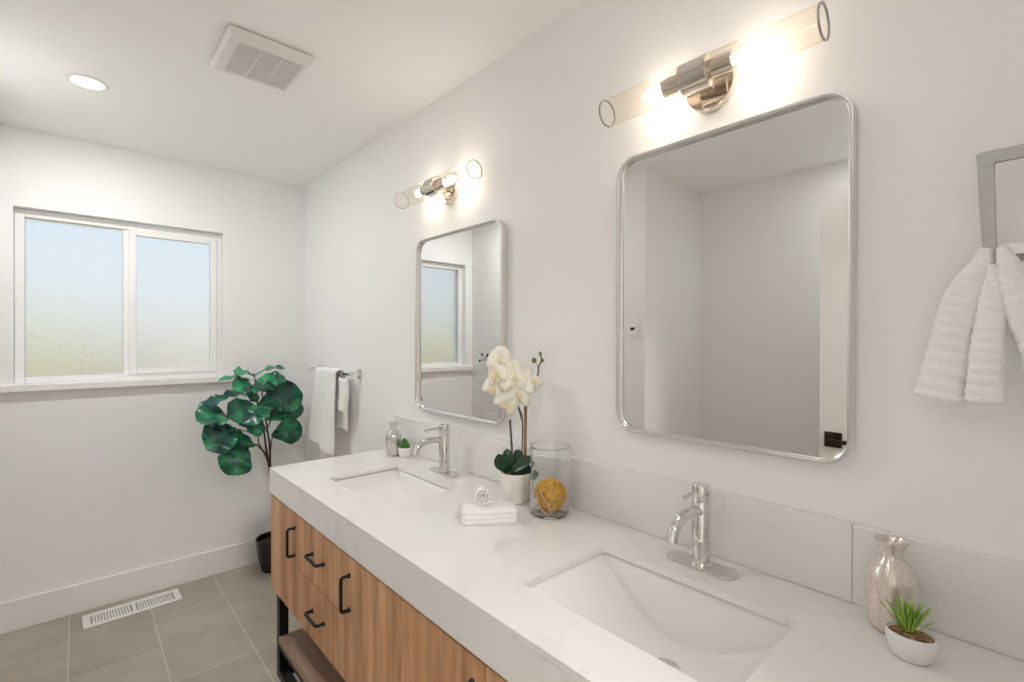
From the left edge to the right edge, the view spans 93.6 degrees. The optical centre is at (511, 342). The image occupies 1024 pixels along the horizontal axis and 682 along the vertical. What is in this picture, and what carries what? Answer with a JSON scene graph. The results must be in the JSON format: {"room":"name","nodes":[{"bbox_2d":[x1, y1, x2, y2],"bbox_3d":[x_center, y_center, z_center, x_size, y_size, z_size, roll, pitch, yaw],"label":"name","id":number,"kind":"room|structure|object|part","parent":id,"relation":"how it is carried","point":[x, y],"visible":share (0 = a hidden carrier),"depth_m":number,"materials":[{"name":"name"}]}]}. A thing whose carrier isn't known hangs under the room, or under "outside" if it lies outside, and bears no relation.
{"room":"bathroom","nodes":[
{"label":"bathroom","id":0,"kind":"room"},
{"bbox_2d":[0,562,302,681],"bbox_3d":[-1.081,1.430,1.257,2.400,0.060,3.700,0,0,-42],"label":"floor","id":1,"kind":"structure","parent":0,"point":[223,628],"depth_m":2.25,"materials":[{"name":"tile"}]},
{"bbox_2d":[82,588,182,629],"bbox_3d":[-1.982,1.389,2.522,0.402,0.006,0.152,0,0,-44],"label":"floor vent","id":2,"kind":"object","parent":1,"relation":"in","point":[104,616],"visible":1,"depth_m":2.51,"materials":[{"name":"metal"}]},
{"bbox_2d":[195,365,303,572],"bbox_3d":[-1.478,0.761,2.765,0.312,1.261,0.648,0,0,20],"label":"fiddle leaf fig","id":3,"kind":"object","parent":1,"relation":"on","point":[282,401],"visible":0.99,"depth_m":2.72,"materials":[{"name":"green plant"}]},
{"bbox_2d":[271,494,507,681],"bbox_3d":[-0.076,1.009,1.339,0.588,0.787,2.088,0,0,-42],"label":"vanity cabinet","id":4,"kind":"object","parent":1,"relation":"on","point":[356,628],"visible":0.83,"depth_m":1.41,"materials":[{"name":"brown wood"}]},
{"bbox_3d":[-0.911,1.136,1.911,0.034,0.306,0.034,0,0,-42],"label":"leg","id":5,"kind":"part","parent":4,"relation":"part of","materials":[{"name":"black metal"}]},
{"bbox_3d":[-0.857,0.797,1.824,0.018,0.372,0.315,0,0,-42],"label":"door","id":6,"kind":"part","parent":4,"relation":"part of","materials":[{"name":"brown wood"}]},
{"bbox_3d":[-0.083,1.310,1.337,0.492,0.034,2.000,0,0,-42],"label":"frame","id":7,"kind":"part","parent":4,"relation":"part of","materials":[{"name":"black metal"}]},
{"bbox_3d":[-0.790,0.713,1.714,0.031,0.113,0.015,0,0,-42],"label":"handle","id":8,"kind":"part","parent":4,"relation":"part of","materials":[{"name":"black metal"}]},
{"bbox_3d":[-0.082,1.198,1.336,0.488,0.029,1.932,0,0,-42],"label":"shelf rail","id":9,"kind":"part","parent":4,"relation":"part of","materials":[{"name":"brown wood"}]},
{"bbox_2d":[279,628,345,681],"bbox_3d":[-0.083,1.169,1.337,0.500,0.028,1.926,0,0,-42],"label":"shelf","id":10,"kind":"object","parent":4,"relation":"attached to","point":[307,659],"depth_m":1.76,"materials":[{"name":"brown wood"}]},
{"bbox_3d":[-0.639,0.888,1.546,0.031,0.015,0.113,0,0,-42],"label":"handle","id":11,"kind":"part","parent":4,"relation":"part of","materials":[{"name":"black metal"}]},
{"bbox_3d":[-0.638,0.699,1.545,0.031,0.015,0.113,0,0,-42],"label":"handle","id":12,"kind":"part","parent":4,"relation":"part of","materials":[{"name":"black metal"}]},
{"bbox_3d":[-0.618,0.893,1.560,0.018,0.184,0.391,0,0,-42],"label":"drawer","id":13,"kind":"part","parent":4,"relation":"part of","materials":[{"name":"brown wood"}]},
{"bbox_3d":[-0.617,0.705,1.559,0.018,0.184,0.391,0,0,-42],"label":"drawer","id":14,"kind":"part","parent":4,"relation":"part of","materials":[{"name":"brown wood"}]},
{"bbox_3d":[-0.476,0.715,1.366,0.031,0.113,0.015,0,0,-42],"label":"handle","id":15,"kind":"part","parent":4,"relation":"part of","materials":[{"name":"black metal"}]},
{"bbox_3d":[-0.375,0.801,1.291,0.018,0.372,0.325,0,0,-42],"label":"door","id":16,"kind":"part","parent":4,"relation":"part of","materials":[{"name":"brown wood"}]},
{"bbox_3d":[-0.155,0.803,1.048,0.018,0.372,0.322,0,0,-42],"label":"door","id":17,"kind":"part","parent":4,"relation":"part of","materials":[{"name":"brown wood"}]},
{"bbox_3d":[0.087,0.710,0.780,0.018,0.184,0.390,0,0,-42],"label":"drawer","id":18,"kind":"part","parent":4,"relation":"part of","materials":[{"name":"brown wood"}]},
{"bbox_2d":[269,449,1023,681],"bbox_3d":[-0.063,0.557,1.347,0.565,0.100,2.101,0,0,-42],"label":"countertop","id":19,"kind":"structure","parent":4,"relation":"on","point":[473,582],"depth_m":1.01,"materials":[{"name":"white stone"}]},
{"bbox_2d":[335,469,449,505],"bbox_3d":[-0.441,0.589,1.736,0.312,0.139,0.448,0,0,-42],"label":"undermount sink","id":20,"kind":"object","parent":19,"relation":"in","point":[388,487],"visible":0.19,"depth_m":1.88,"materials":[{"name":"ceramic"}]},
{"bbox_2d":[386,422,401,455],"bbox_3d":[-0.528,0.429,2.148,0.070,0.146,0.070,0,0,-42],"label":"decorative bottle","id":21,"kind":"object","parent":19,"relation":"on","point":[393,436],"visible":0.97,"depth_m":2.12,"materials":[{"name":"clear glass"}]},
{"bbox_2d":[398,438,410,457],"bbox_3d":[-0.473,0.461,2.119,0.057,0.083,0.057,0,0,-42],"label":"succulent pot","id":22,"kind":"object","parent":19,"relation":"on","point":[404,450],"visible":1,"depth_m":2.10,"materials":[{"name":"white ceramic"}]},
{"bbox_2d":[412,424,459,476],"bbox_3d":[-0.305,0.411,1.830,0.171,0.186,0.165,0,0,-42],"label":"faucet","id":23,"kind":"object","parent":19,"relation":"on","point":[443,439],"visible":1,"depth_m":1.85,"materials":[{"name":"silver metal"}]},
{"bbox_3d":[-0.320,0.389,1.817,0.130,0.062,0.023,0,0,-42],"label":"spout","id":24,"kind":"part","parent":23,"relation":"part of","materials":[{"name":"silver metal"}]},
{"bbox_3d":[-0.302,0.330,1.833,0.074,0.013,0.008,0,0,-42],"label":"lever","id":25,"kind":"part","parent":23,"relation":"part of","materials":[{"name":"silver metal"}]},
{"bbox_3d":[-0.263,0.501,1.869,0.057,0.006,0.165,0,0,-42],"label":"plate","id":26,"kind":"part","parent":23,"relation":"part of","materials":[{"name":"silver metal"}]},
{"bbox_2d":[461,501,517,524],"bbox_3d":[-0.066,0.486,1.379,0.158,0.042,0.083,0,0,-6],"label":"folded towel","id":27,"kind":"object","parent":19,"relation":"on","point":[502,512],"visible":0.98,"depth_m":1.34,"materials":[{"name":"white fabric"}]},
{"bbox_2d":[475,485,489,504],"bbox_3d":[-0.085,0.442,1.394,0.043,0.045,0.045,0,0,-6],"label":"rolled washcloth","id":28,"kind":"object","parent":27,"relation":"on","point":[482,498],"visible":1,"depth_m":1.38,"materials":[{"name":"white fabric"}]},
{"bbox_2d":[478,346,543,503],"bbox_3d":[0.002,0.258,1.560,0.168,0.497,0.153,0,0,-42],"label":"potted orchid","id":29,"kind":"object","parent":19,"relation":"on","point":[511,384],"visible":0.96,"depth_m":1.52,"materials":[{"name":"plant"}]},
{"bbox_3d":[-0.057,0.143,1.554,0.075,0.078,0.043,0,0,24],"label":"flower","id":30,"kind":"part","parent":29,"relation":"part of","materials":[{"name":"beige plant"}]},
{"bbox_3d":[-0.045,0.100,1.533,0.076,0.077,0.038,0,0,24],"label":"flower","id":31,"kind":"part","parent":29,"relation":"part of","materials":[{"name":"beige plant"}]},
{"bbox_3d":[-0.040,0.049,1.547,0.085,0.080,0.050,0,0,2],"label":"flower","id":32,"kind":"part","parent":29,"relation":"part of","materials":[{"name":"beige plant"}]},
{"bbox_3d":[-0.013,0.192,1.541,0.081,0.083,0.052,0,0,24],"label":"flower","id":33,"kind":"part","parent":29,"relation":"part of","materials":[{"name":"beige plant"}]},
{"bbox_3d":[0.005,0.103,1.534,0.101,0.097,0.046,0,0,-12],"label":"flower","id":34,"kind":"part","parent":29,"relation":"part of","materials":[{"name":"beige plant"}]},
{"bbox_3d":[0.006,0.231,1.554,0.182,0.392,0.019,0,0,0],"label":"flower stem","id":35,"kind":"part","parent":29,"relation":"part of","materials":[{"name":"white plant"}]},
{"bbox_3d":[0.013,0.460,1.547,0.101,0.094,0.101,0,0,-42],"label":"pot","id":36,"kind":"part","parent":29,"relation":"part of","materials":[{"name":"ceramic"}]},
{"bbox_3d":[0.019,0.160,1.544,0.085,0.089,0.060,0,0,12],"label":"flower","id":37,"kind":"part","parent":29,"relation":"part of","materials":[{"name":"beige plant"}]},
{"bbox_3d":[0.061,0.119,1.552,0.091,0.088,0.045,0,0,-42],"label":"flower","id":38,"kind":"part","parent":29,"relation":"part of","materials":[{"name":"beige plant"}]},
{"bbox_2d":[530,441,569,518],"bbox_3d":[0.113,0.406,1.432,0.120,0.202,0.120,0,0,-42],"label":"glass vase","id":39,"kind":"object","parent":19,"relation":"on","point":[549,460],"visible":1,"depth_m":1.38,"materials":[{"name":"clear glass"}]},
{"bbox_2d":[529,553,791,681],"bbox_3d":[0.272,0.595,0.949,0.312,0.139,0.462,0,0,-42],"label":"undermount sink","id":40,"kind":"object","parent":19,"relation":"in","point":[706,637],"visible":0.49,"depth_m":1.05,"materials":[{"name":"ceramic"}]},
{"bbox_2d":[666,482,738,579],"bbox_3d":[0.391,0.417,1.061,0.171,0.186,0.165,0,0,-42],"label":"faucet","id":41,"kind":"object","parent":19,"relation":"on","point":[700,510],"visible":1,"depth_m":1.08,"materials":[{"name":"silver metal"}]},
{"bbox_3d":[0.375,0.394,1.047,0.130,0.062,0.023,0,0,-42],"label":"spout","id":42,"kind":"part","parent":41,"relation":"part of","materials":[{"name":"silver metal"}]},
{"bbox_3d":[0.394,0.335,1.064,0.074,0.013,0.008,0,0,-42],"label":"lever","id":43,"kind":"part","parent":41,"relation":"part of","materials":[{"name":"silver metal"}]},
{"bbox_3d":[0.433,0.507,1.100,0.057,0.006,0.165,0,0,-42],"label":"plate","id":44,"kind":"part","parent":41,"relation":"part of","materials":[{"name":"silver metal"}]},
{"bbox_2d":[865,534,918,633],"bbox_3d":[0.677,0.431,0.858,0.076,0.161,0.076,0,0,-42],"label":"decorative bottle","id":45,"kind":"object","parent":19,"relation":"on","point":[887,575],"visible":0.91,"depth_m":0.84,"materials":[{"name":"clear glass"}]},
{"bbox_2d":[876,595,937,665],"bbox_3d":[0.644,0.464,0.785,0.055,0.095,0.078,0,0,-42],"label":"grass planter","id":46,"kind":"object","parent":19,"relation":"on","point":[911,643],"visible":1,"depth_m":0.77,"materials":[{"name":"white ceramic"}]},
{"bbox_3d":[0.628,0.450,0.798,0.007,0.043,0.036,0,0,-42],"label":"grass blade","id":47,"kind":"part","parent":46,"relation":"part of","materials":[{"name":"plant"}]},
{"bbox_3d":[0.630,0.449,0.778,0.022,0.046,0.014,0,0,-42],"label":"grass blade","id":48,"kind":"part","parent":46,"relation":"part of","materials":[{"name":"plant"}]},
{"bbox_3d":[0.635,0.447,0.779,0.017,0.050,0.009,0,0,-42],"label":"grass blade","id":49,"kind":"part","parent":46,"relation":"part of","materials":[{"name":"plant"}]},
{"bbox_3d":[0.639,0.449,0.776,0.018,0.047,0.004,0,0,-42],"label":"grass blade","id":50,"kind":"part","parent":46,"relation":"part of","materials":[{"name":"plant"}]},
{"bbox_3d":[0.641,0.453,0.775,0.005,0.038,0.012,0,0,22],"label":"grass blade","id":51,"kind":"part","parent":46,"relation":"part of","materials":[{"name":"plant"}]},
{"bbox_3d":[0.650,0.445,0.784,0.006,0.054,0.005,0,0,-42],"label":"grass blade","id":52,"kind":"part","parent":46,"relation":"part of","materials":[{"name":"plant"}]},
{"bbox_3d":[0.645,0.455,0.771,0.005,0.034,0.014,0,0,12],"label":"grass blade","id":53,"kind":"part","parent":46,"relation":"part of","materials":[{"name":"plant"}]},
{"bbox_3d":[0.664,0.451,0.781,0.023,0.043,0.022,0,0,-42],"label":"grass blade","id":54,"kind":"part","parent":46,"relation":"part of","materials":[{"name":"plant"}]},
{"bbox_2d":[0,123,304,602],"bbox_3d":[-2.026,0.171,2.777,1.560,2.440,0.160,0,0,-42],"label":"wall","id":55,"kind":"structure","parent":0,"point":[97,483],"depth_m":2.64,"materials":[{"name":"paint"}]},
{"bbox_2d":[0,376,230,392],"bbox_3d":[-2.131,0.220,2.658,0.983,0.035,0.187,0,0,-42],"label":"window sill","id":56,"kind":"structure","parent":55,"relation":"attached to","point":[31,387],"depth_m":2.53,"materials":[{"name":"paint"}]},
{"bbox_2d":[14,208,220,383],"bbox_3d":[-2.129,-0.230,2.672,0.884,0.866,0.094,0,0,-42],"label":"window","id":57,"kind":"structure","parent":55,"relation":"in","point":[95,299],"depth_m":2.62,"materials":[{"name":"white glass"}]},
{"bbox_3d":[-2.296,-0.226,2.534,0.380,0.797,0.006,0,0,-42],"label":"pane","id":58,"kind":"part","parent":57,"relation":"part of","materials":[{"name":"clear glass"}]},
{"bbox_3d":[-1.963,-0.226,2.797,0.421,0.797,0.032,0,0,-42],"label":"sash","id":59,"kind":"part","parent":57,"relation":"part of","materials":[{"name":"white plastic"}]},
{"bbox_3d":[-1.962,-0.226,2.796,0.353,0.737,0.006,0,0,-42],"label":"pane","id":60,"kind":"part","parent":57,"relation":"part of","materials":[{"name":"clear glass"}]},
{"bbox_2d":[0,540,258,634],"bbox_3d":[-1.927,1.317,2.758,1.440,0.148,0.014,0,0,-42],"label":"baseboard","id":61,"kind":"structure","parent":55,"relation":"attached to","point":[32,610],"depth_m":2.58,"materials":[{"name":"paint"}]},
{"bbox_2d":[255,531,270,572],"bbox_3d":[-1.469,1.292,2.963,0.200,0.198,0.200,0,0,-42],"label":"pot","id":62,"kind":"object","parent":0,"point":[263,541],"depth_m":2.89,"materials":[{"name":"black ceramic"}]},
{"bbox_2d":[0,0,583,186],"bbox_3d":[-1.074,-1.080,1.246,2.400,0.080,3.700,0,0,-42],"label":"ceiling","id":63,"kind":"structure","parent":0,"point":[376,64],"depth_m":1.84,"materials":[{"name":"paint"}]},
{"bbox_2d":[64,73,109,91],"bbox_3d":[-1.701,-1.042,1.928,0.136,0.006,0.136,0,0,-42],"label":"recessed light","id":64,"kind":"object","parent":63,"relation":"in","point":[84,81],"visible":1,"depth_m":1.92,"materials":[{"name":"paint"}]},
{"bbox_2d":[210,24,313,91],"bbox_3d":[-0.919,-1.028,1.763,0.272,0.026,0.302,0,0,-42],"label":"exhaust fan","id":65,"kind":"object","parent":63,"relation":"attached to","point":[240,52],"visible":1,"depth_m":1.73,"materials":[{"name":"plastic"}]},
{"bbox_2d":[225,42,302,88],"bbox_3d":[-0.917,-1.021,1.778,0.209,0.006,0.224,0,0,-42],"label":"grille","id":66,"kind":"object","parent":65,"relation":"attached to","point":[246,60],"depth_m":1.77,"materials":[{"name":"plastic"}]},
{"bbox_2d":[305,0,1023,562],"bbox_3d":[-0.217,0.179,2.030,0.120,2.440,3.700,0,0,-42],"label":"wall","id":67,"kind":"structure","parent":0,"point":[933,86],"depth_m":1.21,"materials":[{"name":"paint"}]},
{"bbox_2d":[308,365,361,378],"bbox_3d":[-1.043,0.167,2.799,0.072,0.052,0.622,0,0,-42],"label":"towel bar","id":68,"kind":"object","parent":67,"relation":"attached to","point":[358,373],"visible":0.77,"depth_m":2.60,"materials":[{"name":"silver metal"}]},
{"bbox_2d":[309,367,348,455],"bbox_3d":[-1.041,0.382,2.744,0.086,0.477,0.472,0,0,-42],"label":"bath towel","id":69,"kind":"object","parent":68,"relation":"hanging from","point":[330,396],"visible":0.99,"depth_m":2.71,"materials":[{"name":"white fabric"}]},
{"bbox_2d":[394,159,482,208],"bbox_3d":[-0.295,-0.625,1.940,0.114,0.120,0.528,0,0,-42],"label":"wall sconce","id":70,"kind":"object","parent":67,"relation":"attached to","point":[446,187],"visible":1,"depth_m":1.91,"materials":[{"name":"silver metal"}]},
{"bbox_3d":[-0.387,-0.625,2.011,0.031,0.031,0.057,0,0,-42],"label":"bulb","id":71,"kind":"part","parent":70,"relation":"part of","materials":[{"name":"white glass"}]},
{"bbox_2d":[419,186,425,196],"bbox_3d":[-0.350,-0.625,1.970,0.044,0.044,0.052,0,0,-42],"label":"socket","id":72,"kind":"object","parent":70,"relation":"attached to","point":[422,192],"depth_m":1.96,"materials":[{"name":"silver metal"}]},
{"bbox_2d":[434,176,450,189],"bbox_3d":[-0.271,-0.624,1.882,0.044,0.044,0.052,0,0,-42],"label":"socket","id":73,"kind":"object","parent":70,"relation":"attached to","point":[440,183],"depth_m":1.87,"materials":[{"name":"silver metal"}]},
{"bbox_3d":[-0.234,-0.624,1.841,0.031,0.031,0.057,0,0,-42],"label":"bulb","id":74,"kind":"part","parent":70,"relation":"part of","materials":[{"name":"white glass"}]},
{"bbox_2d":[415,219,507,424],"bbox_3d":[-0.223,-0.076,1.925,0.028,0.744,0.585,0,0,-42],"label":"wall mirror","id":75,"kind":"object","parent":67,"relation":"attached to","point":[461,274],"visible":0.99,"depth_m":1.90,"materials":[{"name":"silver metal"}]},
{"bbox_2d":[395,415,853,601],"bbox_3d":[0.057,0.429,1.627,0.012,0.154,1.833,0,0,-42],"label":"backsplash","id":76,"kind":"structure","parent":67,"relation":"attached to","point":[813,551],"depth_m":1.14,"materials":[{"name":"white stone"}]},
{"bbox_2d":[598,1,829,127],"bbox_3d":[0.443,-0.617,1.124,0.114,0.120,0.512,0,0,-42],"label":"wall sconce","id":77,"kind":"object","parent":67,"relation":"attached to","point":[707,82],"visible":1,"depth_m":1.10,"materials":[{"name":"silver metal"}]},
{"bbox_3d":[0.331,-0.618,1.217,0.070,0.070,0.220,0,0,-42],"label":"lamp shade","id":78,"kind":"part","parent":77,"relation":"part of","materials":[{"name":"clear glass"}]},
{"bbox_3d":[0.350,-0.618,1.195,0.031,0.031,0.057,0,0,-42],"label":"bulb","id":79,"kind":"part","parent":77,"relation":"part of","materials":[{"name":"white glass"}]},
{"bbox_2d":[660,74,679,98],"bbox_3d":[0.388,-0.617,1.154,0.044,0.044,0.052,0,0,-42],"label":"socket","id":80,"kind":"object","parent":77,"relation":"attached to","point":[669,86],"depth_m":1.14,"materials":[{"name":"silver metal"}]},
{"bbox_2d":[707,49,737,79],"bbox_3d":[0.467,-0.617,1.067,0.044,0.044,0.052,0,0,-42],"label":"socket","id":81,"kind":"object","parent":77,"relation":"attached to","point":[722,64],"depth_m":1.05,"materials":[{"name":"silver metal"}]},
{"bbox_3d":[0.504,-0.617,1.026,0.031,0.031,0.057,0,0,-42],"label":"bulb","id":82,"kind":"part","parent":77,"relation":"part of","materials":[{"name":"white glass"}]},
{"bbox_3d":[0.524,-0.616,1.004,0.070,0.070,0.220,0,0,-42],"label":"lamp shade","id":83,"kind":"part","parent":77,"relation":"part of","materials":[{"name":"clear glass"}]},
{"bbox_2d":[616,92,857,463],"bbox_3d":[0.484,-0.130,1.142,0.028,0.747,0.550,0,0,-42],"label":"wall mirror","id":84,"kind":"object","parent":67,"relation":"attached to","point":[736,291],"visible":1,"depth_m":1.09,"materials":[{"name":"silver metal"}]},
{"bbox_2d":[852,523,1023,660],"bbox_3d":[0.773,0.434,0.836,0.012,0.154,0.299,0,0,-42],"label":"backsplash","id":85,"kind":"structure","parent":67,"relation":"attached to","point":[973,597],"depth_m":0.83,"materials":[{"name":"white stone"}]},
{"bbox_2d":[976,144,1023,263],"bbox_3d":[0.839,-0.223,0.723,0.066,0.196,0.199,0,0,-42],"label":"towel ring","id":86,"kind":"object","parent":67,"relation":"attached to","point":[986,161],"visible":0.73,"depth_m":0.76,"materials":[{"name":"silver metal"}]},
{"bbox_2d":[913,242,1023,403],"bbox_3d":[0.784,-0.027,0.732,0.268,0.256,0.077,0,0,43],"label":"hand towel","id":87,"kind":"object","parent":86,"relation":"hanging from","point":[965,360],"visible":1,"depth_m":0.75,"materials":[{"name":"white fabric"}]},
{"bbox_2d":[885,621,937,665],"bbox_3d":[0.647,0.490,0.780,0.054,0.042,0.067,0,0,-42],"label":"bowl","id":88,"kind":"object","parent":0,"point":[916,645],"depth_m":0.77,"materials":[{"name":"white ceramic"}]}
]}

